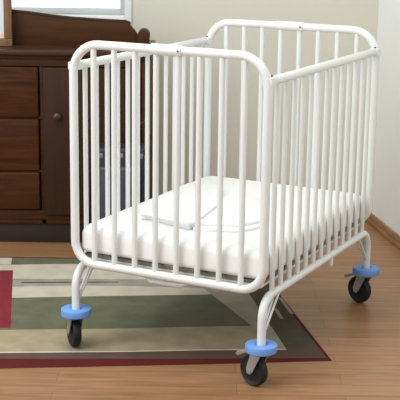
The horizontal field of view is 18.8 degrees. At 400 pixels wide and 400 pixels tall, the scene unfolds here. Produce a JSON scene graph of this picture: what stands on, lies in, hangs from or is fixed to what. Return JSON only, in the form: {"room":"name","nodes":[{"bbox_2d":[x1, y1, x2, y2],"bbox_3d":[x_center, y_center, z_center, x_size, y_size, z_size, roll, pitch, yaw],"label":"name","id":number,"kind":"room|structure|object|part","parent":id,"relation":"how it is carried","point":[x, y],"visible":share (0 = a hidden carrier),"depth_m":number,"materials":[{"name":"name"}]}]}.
{"room":"nursery","nodes":[
{"label":"nursery","id":0,"kind":"room"},
{"bbox_2d":[0,221,399,399],"bbox_3d":[-0.311,0.784,2.688,4.600,0.050,6.060,1,13,0],"label":"floor","id":1,"kind":"structure","parent":0,"point":[361,340],"depth_m":3.72,"materials":[{"name":"brown wood"}]},
{"bbox_2d":[0,9,154,242],"bbox_3d":[-0.829,-0.334,5.147,1.257,0.964,0.470,1,13,0],"label":"dresser","id":2,"kind":"object","parent":1,"relation":"on","point":[35,199],"visible":0.66,"depth_m":4.98,"materials":[{"name":"brown wood"}]},
{"bbox_2d":[0,0,12,45],"bbox_3d":[-0.892,-0.800,4.938,0.244,0.340,0.022,1,13,0],"label":"picture frame","id":3,"kind":"object","parent":2,"relation":"on","point":[6,37],"visible":1,"depth_m":4.95,"materials":[{"name":"beige wood"}]},
{"bbox_2d":[0,0,3,37],"bbox_3d":[-0.892,-0.800,4.940,0.180,0.276,0.011,1,13,0],"label":"picture","id":4,"kind":"object","parent":3,"relation":"attached to","point":[1,1],"depth_m":4.95},
{"bbox_3d":[-1.033,-0.443,4.915,0.753,0.206,0.018,1,13,0],"label":"drawer","id":5,"kind":"part","parent":2,"relation":"part of","materials":[{"name":"brown wood"}]},
{"bbox_3d":[-1.036,-0.231,4.966,0.753,0.216,0.018,1,13,0],"label":"drawer","id":6,"kind":"part","parent":2,"relation":"part of","materials":[{"name":"brown wood"}]},
{"bbox_3d":[-1.039,-0.042,5.011,0.753,0.158,0.018,1,13,0],"label":"drawer","id":7,"kind":"part","parent":2,"relation":"part of","materials":[{"name":"brown wood"}]},
{"bbox_3d":[-0.581,-0.339,4.921,0.032,0.032,0.036,1,13,0],"label":"knob","id":8,"kind":"part","parent":2,"relation":"part of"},
{"bbox_3d":[-0.863,-0.763,5.013,1.153,0.066,0.018,1,13,0],"label":"gallery moulding","id":9,"kind":"part","parent":2,"relation":"part of","materials":[{"name":"brown wood"}]},
{"bbox_3d":[-0.445,-0.235,4.963,0.398,0.617,0.018,1,13,0],"label":"door","id":10,"kind":"part","parent":2,"relation":"part of","materials":[{"name":"brown wood"}]},
{"bbox_2d":[99,121,151,258],"bbox_3d":[-0.309,-0.044,4.835,0.228,0.560,0.166,1,13,0],"label":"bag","id":11,"kind":"object","parent":1,"relation":"on","point":[101,145],"visible":0.3,"depth_m":4.75,"materials":[{"name":"black fabric"}]},
{"bbox_2d":[0,257,331,368],"bbox_3d":[-0.677,0.384,4.223,2.183,0.003,1.320,1,13,0],"label":"rug","id":12,"kind":"object","parent":1,"relation":"on","point":[132,321],"visible":0.82,"depth_m":4.11,"materials":[{"name":"fabric"}]},
{"bbox_2d":[61,19,380,385],"bbox_3d":[0.092,-0.060,3.999,0.775,0.992,1.006,8,15,26],"label":"crib","id":13,"kind":"object","parent":12,"relation":"on","point":[254,370],"visible":0.87,"depth_m":3.73,"materials":[{"name":"white metal"}]},
{"bbox_3d":[-0.184,0.186,4.196,0.026,0.157,0.926,8,15,26],"label":"leg rail","id":14,"kind":"part","parent":13,"relation":"part of","materials":[{"name":"white metal"}]},
{"bbox_3d":[-0.175,-0.494,4.033,0.031,0.026,0.916,8,15,26],"label":"rail","id":15,"kind":"part","parent":13,"relation":"part of","materials":[{"name":"white metal"}]},
{"bbox_3d":[-0.100,-0.101,3.564,0.670,0.708,0.027,8,15,26],"label":"panel","id":16,"kind":"part","parent":13,"relation":"part of","materials":[{"name":"white metal"}]},
{"bbox_2d":[82,176,360,278],"bbox_3d":[0.103,0.069,4.016,0.627,0.091,0.868,8,15,26],"label":"mattress","id":17,"kind":"object","parent":13,"relation":"in","point":[231,186],"visible":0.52,"depth_m":3.71,"materials":[{"name":"white fabric"}]},
{"bbox_2d":[140,183,260,231],"bbox_3d":[0.052,0.024,3.947,0.456,0.027,0.540,8,15,26],"label":"blanket","id":18,"kind":"object","parent":17,"relation":"on","point":[187,191],"visible":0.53,"depth_m":3.86,"materials":[{"name":"white fabric"}]},
{"bbox_3d":[0.139,0.452,3.587,0.022,0.028,0.073,-12,19,-43],"label":"brake lever","id":19,"kind":"part","parent":13,"relation":"part of","materials":[{"name":"metal"}]},
{"bbox_3d":[0.314,-0.282,4.343,0.670,0.708,0.027,8,15,26],"label":"panel","id":20,"kind":"part","parent":13,"relation":"part of","materials":[{"name":"white metal"}]},
{"bbox_3d":[0.387,0.263,3.911,0.026,0.157,0.926,8,15,26],"label":"leg rail","id":21,"kind":"part","parent":13,"relation":"part of","materials":[{"name":"white metal"}]},
{"bbox_3d":[0.397,-0.418,3.748,0.031,0.026,0.916,8,15,26],"label":"rail","id":22,"kind":"part","parent":13,"relation":"part of","materials":[{"name":"white metal"}]},
{"bbox_3d":[0.554,0.271,4.367,0.022,0.028,0.073,-11,18,-41],"label":"brake lever","id":23,"kind":"part","parent":13,"relation":"part of","materials":[{"name":"metal"}]},
{"bbox_2d":[47,0,378,198],"bbox_3d":[-0.888,-1.214,5.285,3.390,2.610,0.120,1,13,0],"label":"wall","id":24,"kind":"structure","parent":0,"point":[167,21],"depth_m":5.36,"materials":[{"name":"beige paint"}]},
{"bbox_2d":[12,0,131,21],"bbox_3d":[-0.802,-1.383,5.216,1.018,1.207,0.105,1,13,0],"label":"window","id":25,"kind":"structure","parent":24,"relation":"in","point":[124,7],"depth_m":5.37,"materials":[{"name":"white paint"}]},
{"bbox_3d":[-0.802,-1.391,5.251,0.910,1.099,0.004,1,13,0],"label":"pane","id":26,"kind":"part","parent":25,"relation":"part of","materials":[{"name":"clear glass"}]},
{"bbox_3d":[-0.802,-1.391,5.250,0.958,1.147,0.035,1,13,0],"label":"sash","id":27,"kind":"part","parent":25,"relation":"part of","materials":[{"name":"white wood"}]},
{"bbox_3d":[-0.802,-1.373,5.175,1.018,1.207,0.020,1,13,0],"label":"frame","id":28,"kind":"part","parent":25,"relation":"part of","materials":[{"name":"white paint"}]},
{"bbox_2d":[371,0,399,234],"bbox_3d":[1.136,-0.771,3.554,0.120,2.610,3.510,-1,14,-9],"label":"wall","id":29,"kind":"structure","parent":0,"point":[386,194],"depth_m":5.20,"materials":[{"name":"grey paint"}]},
{"bbox_2d":[366,213,399,249],"bbox_3d":[1.050,0.477,3.842,0.020,0.046,3.510,-1,14,-9],"label":"baseboard","id":30,"kind":"structure","parent":29,"relation":"attached to","point":[381,227],"depth_m":5.25,"materials":[{"name":"brown wood"}]}
]}

